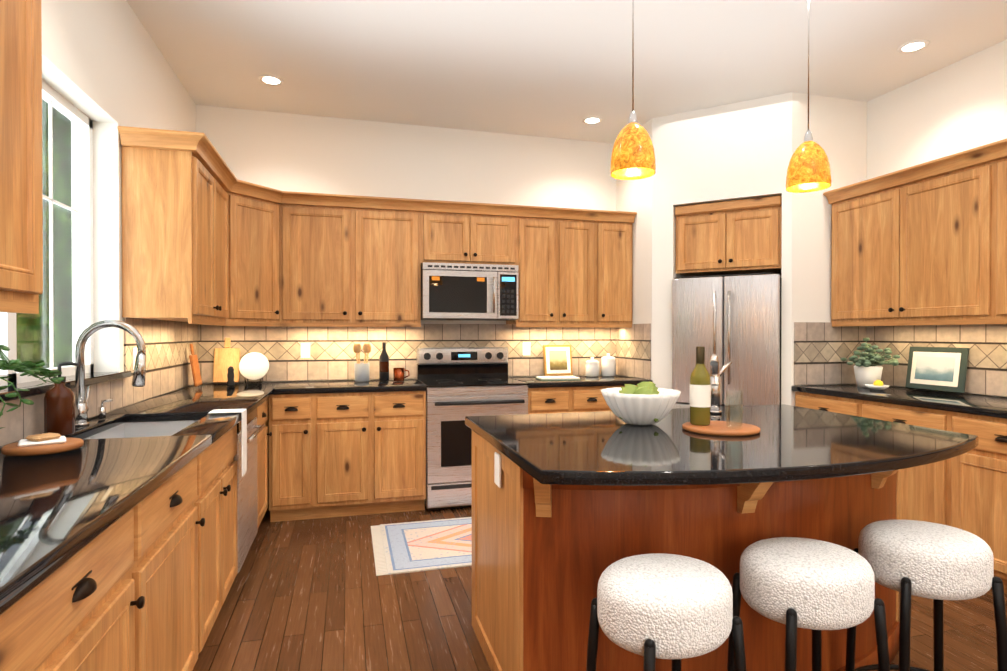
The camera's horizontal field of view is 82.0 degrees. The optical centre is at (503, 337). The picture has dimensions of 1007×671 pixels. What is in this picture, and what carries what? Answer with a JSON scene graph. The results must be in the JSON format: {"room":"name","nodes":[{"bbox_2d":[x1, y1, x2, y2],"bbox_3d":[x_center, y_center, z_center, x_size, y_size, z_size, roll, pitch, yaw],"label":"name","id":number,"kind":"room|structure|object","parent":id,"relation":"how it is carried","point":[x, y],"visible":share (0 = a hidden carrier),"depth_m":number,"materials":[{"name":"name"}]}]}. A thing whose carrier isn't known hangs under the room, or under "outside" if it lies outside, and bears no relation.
{"room":"kitchen","nodes":[
{"label":"kitchen","id":0,"kind":"room"},
{"bbox_2d":[0,345,63,428],"bbox_3d":[-1.551,0.118,1.729,0.326,0.407,0.544,0,0,-15],"label":"trailing plant","id":1,"kind":"object","parent":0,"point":[30,368],"visible":1,"depth_m":1.74,"materials":[{"name":"green plant"}]},
{"bbox_2d":[0,0,199,447],"bbox_3d":[-1.442,-0.216,0.754,0.200,3.000,7.770,0,0,-15],"label":"wall","id":2,"kind":"structure","parent":0,"point":[106,70],"depth_m":2.85,"materials":[{"name":"white paint"}]},
{"bbox_2d":[0,79,93,385],"bbox_3d":[-1.852,-0.441,2.144,0.050,1.230,1.430,0,0,-15],"label":"window","id":3,"kind":"structure","parent":2,"relation":"in","point":[54,98],"depth_m":2.79,"materials":[{"name":"white plastic"}]},
{"bbox_2d":[16,99,80,366],"bbox_3d":[-1.867,-0.441,2.140,0.004,1.140,1.340,0,0,-15],"label":"panel","id":4,"kind":"object","parent":3,"relation":"attached to","point":[61,320],"visible":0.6,"depth_m":2.60,"materials":[{"name":"clear glass"}]},
{"bbox_2d":[132,348,137,369],"bbox_3d":[-1.944,0.111,3.055,0.005,0.115,0.070,0,0,-15],"label":"electrical outlet plate","id":5,"kind":"object","parent":2,"relation":"attached to","point":[134,350],"depth_m":3.02,"materials":[{"name":"white plastic"}]},
{"bbox_2d":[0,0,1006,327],"bbox_3d":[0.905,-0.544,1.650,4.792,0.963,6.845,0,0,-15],"label":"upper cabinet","id":6,"kind":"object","parent":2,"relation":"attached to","point":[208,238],"visible":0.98,"depth_m":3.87,"materials":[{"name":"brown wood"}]},
{"bbox_2d":[421,262,518,320],"bbox_3d":[-0.291,-0.356,4.643,0.754,0.428,0.444,0,0,-15],"label":"over-the-range microwave","id":7,"kind":"object","parent":6,"relation":"attached to","point":[461,291],"visible":1,"depth_m":4.46,"materials":[{"name":"silver metal"}]},
{"bbox_2d":[0,318,1006,446],"bbox_3d":[0.759,0.130,1.917,4.944,0.449,6.270,0,0,-15],"label":"backsplash","id":8,"kind":"structure","parent":2,"relation":"attached to","point":[821,349],"depth_m":4.24,"materials":[{"name":"tile"}]},
{"bbox_2d":[200,105,615,382],"bbox_3d":[-0.634,-0.244,4.890,3.485,3.000,0.200,0,0,-15],"label":"wall","id":9,"kind":"structure","parent":0,"point":[275,150],"depth_m":4.74,"materials":[{"name":"white paint"}]},
{"bbox_2d":[301,343,309,357],"bbox_3d":[-1.549,0.101,4.530,0.070,0.115,0.006,0,0,-15],"label":"electrical outlet plate","id":10,"kind":"object","parent":9,"relation":"attached to","point":[305,350],"depth_m":4.53,"materials":[{"name":"white plastic"}]},
{"bbox_2d":[523,342,529,355],"bbox_3d":[0.199,0.098,4.999,0.070,0.115,0.006,0,0,-15],"label":"electrical outlet plate","id":11,"kind":"object","parent":9,"relation":"attached to","point":[526,345],"depth_m":5.00,"materials":[{"name":"white plastic"}]},
{"bbox_2d":[0,375,1006,615],"bbox_3d":[0.830,0.375,1.935,4.792,0.039,6.266,0,0,-15],"label":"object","id":12,"kind":"structure","parent":0,"point":[58,510],"depth_m":1.71,"materials":[{"name":"black stone"}]},
{"bbox_2d":[1,433,83,455],"bbox_3d":[-1.457,0.332,1.836,0.205,0.048,0.205,0,0,-15],"label":"trivet","id":13,"kind":"object","parent":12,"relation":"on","point":[42,444],"visible":0.98,"depth_m":1.79,"materials":[{"name":"brown wood"}]},
{"bbox_2d":[44,362,78,435],"bbox_3d":[-1.612,0.221,2.115,0.106,0.266,0.091,0,0,-15],"label":"soap dispenser","id":14,"kind":"object","parent":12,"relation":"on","point":[59,408],"visible":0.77,"depth_m":2.08,"materials":[{"name":"brown glass"}]},
{"bbox_2d":[98,399,112,418],"bbox_3d":[-1.730,0.308,2.518,0.055,0.085,0.028,0,0,-15],"label":"soap pump","id":15,"kind":"object","parent":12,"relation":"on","point":[102,412],"visible":1,"depth_m":2.51,"materials":[{"name":"silver metal"}]},
{"bbox_2d":[75,320,145,426],"bbox_3d":[-1.605,0.140,2.375,0.266,0.424,0.120,0,0,-15],"label":"kitchen faucet","id":16,"kind":"object","parent":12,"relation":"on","point":[81,402],"visible":0.92,"depth_m":2.32,"materials":[{"name":"silver metal"}]},
{"bbox_2d":[189,343,201,386],"bbox_3d":[-2.154,0.190,4.040,0.061,0.297,0.160,0,0,-15],"label":"cutting board","id":17,"kind":"object","parent":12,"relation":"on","point":[193,358],"depth_m":4.02,"materials":[{"name":"brown wood"}]},
{"bbox_2d":[213,338,239,382],"bbox_3d":[-2.073,0.169,4.340,0.180,0.336,0.075,0,0,-15],"label":"cutting board","id":18,"kind":"object","parent":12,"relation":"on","point":[226,357],"depth_m":4.33,"materials":[{"name":"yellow wood"}]},
{"bbox_2d":[208,409,246,476],"bbox_3d":[-1.300,0.497,2.733,0.148,0.306,0.110,0,0,-15],"label":"towel","id":19,"kind":"object","parent":12,"relation":"hanging from","point":[243,412],"visible":1,"depth_m":2.72,"materials":[{"name":"white fabric"}]},
{"bbox_2d":[227,366,234,385],"bbox_3d":[-1.918,0.271,4.073,0.056,0.140,0.056,0,0,-15],"label":"pepper mill","id":20,"kind":"object","parent":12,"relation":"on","point":[230,377],"visible":1,"depth_m":4.05,"materials":[{"name":"black plastic"}]},
{"bbox_2d":[239,352,268,383],"bbox_3d":[-1.860,0.225,4.321,0.210,0.229,0.117,0,0,-15],"label":"plate","id":21,"kind":"object","parent":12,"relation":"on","point":[253,365],"visible":0.98,"depth_m":4.32,"materials":[{"name":"white"}]},
{"bbox_2d":[353,343,370,381],"bbox_3d":[-1.088,0.192,4.460,0.136,0.292,0.112,0,0,-15],"label":"utensil crock","id":22,"kind":"object","parent":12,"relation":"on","point":[361,372],"visible":1,"depth_m":4.42,"materials":[{"name":"grey ceramic"}]},
{"bbox_2d":[379,342,388,380],"bbox_3d":[-0.936,0.188,4.543,0.076,0.300,0.076,0,0,-15],"label":"bottle","id":23,"kind":"object","parent":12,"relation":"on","point":[384,366],"visible":1,"depth_m":4.51,"materials":[{"name":"black glass"}]},
{"bbox_2d":[393,368,409,380],"bbox_3d":[-0.796,0.288,4.519,0.126,0.100,0.088,0,0,-15],"label":"copper mug","id":24,"kind":"object","parent":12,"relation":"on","point":[398,374],"visible":1,"depth_m":4.48,"materials":[{"name":"orange metal"}]},
{"bbox_2d":[535,376,580,380],"bbox_3d":[0.435,0.326,4.642,0.320,0.022,0.220,0,0,-9],"label":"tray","id":25,"kind":"object","parent":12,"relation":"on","point":[554,378],"visible":0.98,"depth_m":4.56,"materials":[{"name":"white"}]},
{"bbox_2d":[543,345,572,375],"bbox_3d":[0.473,0.198,5.040,0.260,0.268,0.060,0,0,-15],"label":"landscape picture","id":26,"kind":"object","parent":25,"relation":"on","point":[557,360],"visible":0.94,"depth_m":5.03,"materials":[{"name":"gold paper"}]},
{"bbox_2d":[586,357,598,376],"bbox_3d":[0.766,0.251,4.990,0.115,0.167,0.115,0,0,30],"label":"canister","id":27,"kind":"object","parent":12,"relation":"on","point":[592,366],"depth_m":4.94,"materials":[{"name":"white ceramic"}]},
{"bbox_2d":[601,353,615,375],"bbox_3d":[0.911,0.236,5.028,0.123,0.197,0.123,0,0,30],"label":"canister","id":28,"kind":"object","parent":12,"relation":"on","point":[608,364],"depth_m":4.98,"materials":[{"name":"white ceramic"}]},
{"bbox_2d":[840,338,899,387],"bbox_3d":[2.507,0.171,3.991,0.334,0.342,0.406,0,0,-15],"label":"potted plant","id":29,"kind":"object","parent":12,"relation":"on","point":[867,370],"visible":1,"depth_m":3.92,"materials":[{"name":"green plant"}]},
{"bbox_2d":[864,380,889,389],"bbox_3d":[2.459,0.311,3.813,0.140,0.062,0.140,0,0,-15],"label":"dish","id":30,"kind":"object","parent":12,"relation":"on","point":[877,385],"visible":0.98,"depth_m":3.79,"materials":[{"name":"white ceramic"}]},
{"bbox_2d":[905,347,968,392],"bbox_3d":[2.789,0.202,3.736,0.056,0.279,0.380,0,0,-15],"label":"picture","id":31,"kind":"object","parent":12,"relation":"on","point":[938,368],"visible":1,"depth_m":3.71,"materials":[{"name":"grey"}]},
{"bbox_2d":[126,0,1006,143],"bbox_3d":[1.364,-1.774,1.859,6.200,0.100,8.470,0,0,-15],"label":"ceiling","id":32,"kind":"structure","parent":0,"point":[560,69],"depth_m":3.54,"materials":[{"name":"white paint"}]},
{"bbox_2d":[259,75,283,85],"bbox_3d":[-1.566,-1.735,3.905,0.160,0.004,0.160,0,0,-15],"label":"recessed light","id":33,"kind":"object","parent":32,"relation":"in","point":[271,80],"visible":1,"depth_m":3.90,"materials":[{"name":"white"}]},
{"bbox_2d":[582,116,601,123],"bbox_3d":[0.711,-1.740,4.641,0.160,0.004,0.160,0,0,-15],"label":"recessed light","id":34,"kind":"object","parent":32,"relation":"in","point":[591,120],"visible":1,"depth_m":4.64,"materials":[{"name":"white"}]},
{"bbox_2d":[610,0,655,179],"bbox_3d":[0.471,-1.159,2.105,0.162,1.128,0.162,0,0,-15],"label":"pendant light","id":35,"kind":"object","parent":32,"relation":"hanging from","point":[633,155],"visible":1,"depth_m":2.06,"materials":[{"name":"orange glass"}]},
{"bbox_2d":[786,0,831,192],"bbox_3d":[1.215,-1.161,2.305,0.162,1.128,0.162,0,0,-15],"label":"pendant light","id":36,"kind":"object","parent":32,"relation":"hanging from","point":[808,169],"visible":1,"depth_m":2.26,"materials":[{"name":"orange glass"}]},
{"bbox_2d":[897,40,929,52],"bbox_3d":[2.439,-1.732,3.448,0.160,0.004,0.160,0,0,-15],"label":"recessed light","id":37,"kind":"object","parent":32,"relation":"in","point":[913,46],"visible":1,"depth_m":3.44,"materials":[{"name":"white"}]},
{"bbox_2d":[192,504,1006,670],"bbox_3d":[1.364,1.326,1.880,6.200,0.100,8.470,0,0,-15],"label":"floor","id":38,"kind":"structure","parent":0,"point":[317,594],"depth_m":2.65,"materials":[{"name":"brown wood"}]},
{"bbox_2d":[0,613,3,670],"bbox_3d":[-0.960,0.846,0.477,0.575,0.880,0.630,0,0,-15],"label":"base cabinet","id":39,"kind":"object","parent":38,"relation":"on","point":[2,616],"depth_m":0.90,"materials":[{"name":"brown wood"}]},
{"bbox_2d":[4,496,147,670],"bbox_3d":[-1.124,0.841,1.091,0.575,0.880,0.640,0,0,-15],"label":"base cabinet","id":40,"kind":"object","parent":38,"relation":"on","point":[146,583],"depth_m":1.22,"materials":[{"name":"brown wood"}]},
{"bbox_2d":[148,451,207,670],"bbox_3d":[-1.291,0.837,1.713,0.575,0.880,0.648,0,0,-15],"label":"base cabinet","id":41,"kind":"object","parent":38,"relation":"on","point":[178,508],"depth_m":1.85,"materials":[{"name":"brown wood"}]},
{"bbox_2d":[85,420,197,438],"bbox_3d":[-1.466,0.493,2.373,0.390,0.200,0.700,0,0,-15],"label":"sink","id":42,"kind":"object","parent":41,"relation":"in","point":[146,429],"depth_m":2.68,"materials":[{"name":"silver metal"}]},
{"bbox_2d":[157,396,271,560],"bbox_3d":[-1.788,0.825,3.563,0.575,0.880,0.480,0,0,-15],"label":"base cabinet","id":43,"kind":"object","parent":38,"relation":"on","point":[222,467],"depth_m":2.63,"materials":[{"name":"brown wood"}]},
{"bbox_2d":[234,408,264,572],"bbox_3d":[-1.610,0.832,3.046,0.600,0.872,0.600,0,0,-15],"label":"dishwasher","id":44,"kind":"object","parent":38,"relation":"on","point":[247,515],"visible":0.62,"depth_m":3.06,"materials":[{"name":"silver metal"}]},
{"bbox_2d":[272,394,315,521],"bbox_3d":[-1.515,0.821,4.219,0.288,0.880,0.645,0,0,-15],"label":"base cabinet","id":45,"kind":"object","parent":38,"relation":"on","point":[293,415],"depth_m":3.92,"materials":[{"name":"brown wood"}]},
{"bbox_2d":[316,391,425,517],"bbox_3d":[-1.006,0.820,4.355,0.766,0.880,0.645,0,0,-15],"label":"base cabinet","id":46,"kind":"object","parent":38,"relation":"on","point":[371,446],"depth_m":4.06,"materials":[{"name":"brown wood"}]},
{"bbox_2d":[380,517,471,574],"bbox_3d":[-0.024,1.260,3.676,1.450,0.007,0.820,0,0,-15],"label":"rug","id":47,"kind":"object","parent":38,"relation":"on","point":[416,546],"visible":0.36,"depth_m":3.52,"materials":[{"name":"fabric"}]},
{"bbox_2d":[371,525,387,575],"bbox_3d":[-0.024,1.262,3.676,1.570,0.003,0.815,0,0,-15],"label":"fringe","id":48,"kind":"object","parent":47,"relation":"attached to","point":[379,559],"visible":0.48,"depth_m":3.42,"materials":[{"name":"white fabric"}]},
{"bbox_2d":[417,347,527,509],"bbox_3d":[-0.256,0.671,4.518,0.758,1.175,0.716,0,0,-15],"label":"range","id":49,"kind":"object","parent":38,"relation":"on","point":[461,383],"visible":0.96,"depth_m":4.22,"materials":[{"name":"silver metal"}]},
{"bbox_2d":[527,386,615,413],"bbox_3d":[0.436,0.817,4.742,0.684,0.880,0.645,0,0,-15],"label":"base cabinet","id":50,"kind":"object","parent":38,"relation":"on","point":[557,399],"depth_m":4.43,"materials":[{"name":"brown wood"}]},
{"bbox_2d":[586,553,745,670],"bbox_3d":[0.423,0.942,1.527,0.444,0.673,0.384,0,0,-15],"label":"stool","id":51,"kind":"object","parent":38,"relation":"on","point":[652,607],"visible":1,"depth_m":1.42,"materials":[{"name":"fabric"}]},
{"bbox_2d":[472,432,898,670],"bbox_3d":[0.787,0.834,2.276,1.662,0.880,1.030,0,0,-15],"label":"kitchen island","id":52,"kind":"object","parent":38,"relation":"on","point":[568,509],"depth_m":1.86,"materials":[{"name":"brown wood"}]},
{"bbox_2d":[465,404,978,499],"bbox_3d":[0.805,0.374,2.223,1.700,0.040,1.204,0,0,-15],"label":"island countertop","id":53,"kind":"structure","parent":52,"relation":"on","point":[572,455],"depth_m":1.86,"materials":[{"name":"black stone"}]},
{"bbox_2d":[601,382,680,425],"bbox_3d":[0.559,0.268,2.366,0.317,0.168,0.320,0,0,-15],"label":"fruit bowl","id":54,"kind":"object","parent":53,"relation":"on","point":[646,403],"visible":1,"depth_m":2.27,"materials":[{"name":"white ceramic"}]},
{"bbox_2d":[710,354,731,413],"bbox_3d":[0.988,0.211,2.640,0.189,0.277,0.157,0,0,-15],"label":"island faucet","id":55,"kind":"object","parent":53,"relation":"on","point":[715,374],"visible":0.94,"depth_m":2.66,"materials":[{"name":"silver metal"}]},
{"bbox_2d":[682,421,759,435],"bbox_3d":[0.829,0.345,2.211,0.280,0.016,0.280,0,0,-15],"label":"serving board","id":56,"kind":"object","parent":53,"relation":"on","point":[719,428],"visible":0.85,"depth_m":2.15,"materials":[{"name":"brown wood"}]},
{"bbox_2d":[690,347,710,425],"bbox_3d":[0.762,0.186,2.244,0.078,0.301,0.078,0,0,-15],"label":"wine bottle","id":57,"kind":"object","parent":56,"relation":"on","point":[700,397],"visible":1,"depth_m":2.22,"materials":[{"name":"green glass"}]},
{"bbox_2d":[725,389,742,429],"bbox_3d":[0.870,0.269,2.183,0.062,0.135,0.155,0,0,21],"label":"glasses","id":58,"kind":"object","parent":56,"relation":"on","point":[741,405],"visible":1,"depth_m":2.17,"materials":[{"name":"clear glass"}]},
{"bbox_2d":[672,273,781,408],"bbox_3d":[1.799,0.393,4.586,0.750,1.730,0.836,0,0,30],"label":"fridge","id":59,"kind":"object","parent":38,"relation":"on","point":[735,319],"visible":0.4,"depth_m":4.24,"materials":[{"name":"silver metal"}]},
{"bbox_2d":[727,537,889,670],"bbox_3d":[0.864,0.941,1.660,0.445,0.673,0.382,0,0,-15],"label":"stool","id":60,"kind":"object","parent":38,"relation":"on","point":[814,585],"visible":1,"depth_m":1.56,"materials":[{"name":"fabric"}]},
{"bbox_2d":[795,392,943,523],"bbox_3d":[2.511,0.824,3.672,0.645,0.880,1.100,0,0,-15],"label":"base cabinet","id":61,"kind":"object","parent":38,"relation":"on","point":[921,488],"depth_m":3.27,"materials":[{"name":"brown wood"}]},
{"bbox_2d":[845,519,1006,670],"bbox_3d":[1.325,0.940,1.831,0.441,0.673,0.386,0,0,-15],"label":"stool","id":62,"kind":"object","parent":38,"relation":"on","point":[937,563],"visible":0.85,"depth_m":1.71,"materials":[{"name":"fabric"}]},
{"bbox_2d":[940,411,1006,593],"bbox_3d":[2.796,0.831,2.610,0.645,0.880,1.100,0,0,-15],"label":"base cabinet","id":63,"kind":"object","parent":38,"relation":"on","point":[975,481],"depth_m":2.90,"materials":[{"name":"brown wood"}]},
{"bbox_2d":[616,179,619,210],"bbox_3d":[1.118,-0.244,4.967,0.060,3.000,0.540,0,0,-15],"label":"wall","id":64,"kind":"structure","parent":0,"point":[617,180],"depth_m":5.19,"materials":[{"name":"white paint"}]},
{"bbox_2d":[620,92,847,405],"bbox_3d":[1.807,-0.243,4.701,1.253,3.000,1.110,0,0,-15],"label":"wall","id":65,"kind":"structure","parent":0,"point":[744,149],"depth_m":4.27,"materials":[{"name":"white paint"}]},
{"bbox_2d":[856,40,1006,396],"bbox_3d":[3.580,-0.220,1.329,0.200,3.000,6.275,0,0,-15],"label":"wall","id":66,"kind":"structure","parent":0,"point":[960,106],"depth_m":3.77,"materials":[{"name":"white paint"}]},
{"label":"outside","id":67,"kind":"structure","parent":0,"visible":0},
{"bbox_2d":[16,100,72,367],"bbox_3d":[-5.476,-1.977,2.368,0.050,9.500,16.000,0,0,-15],"label":"window","id":68,"kind":"structure","parent":67,"point":[41,346],"depth_m":9.55,"materials":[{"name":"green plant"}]}
]}

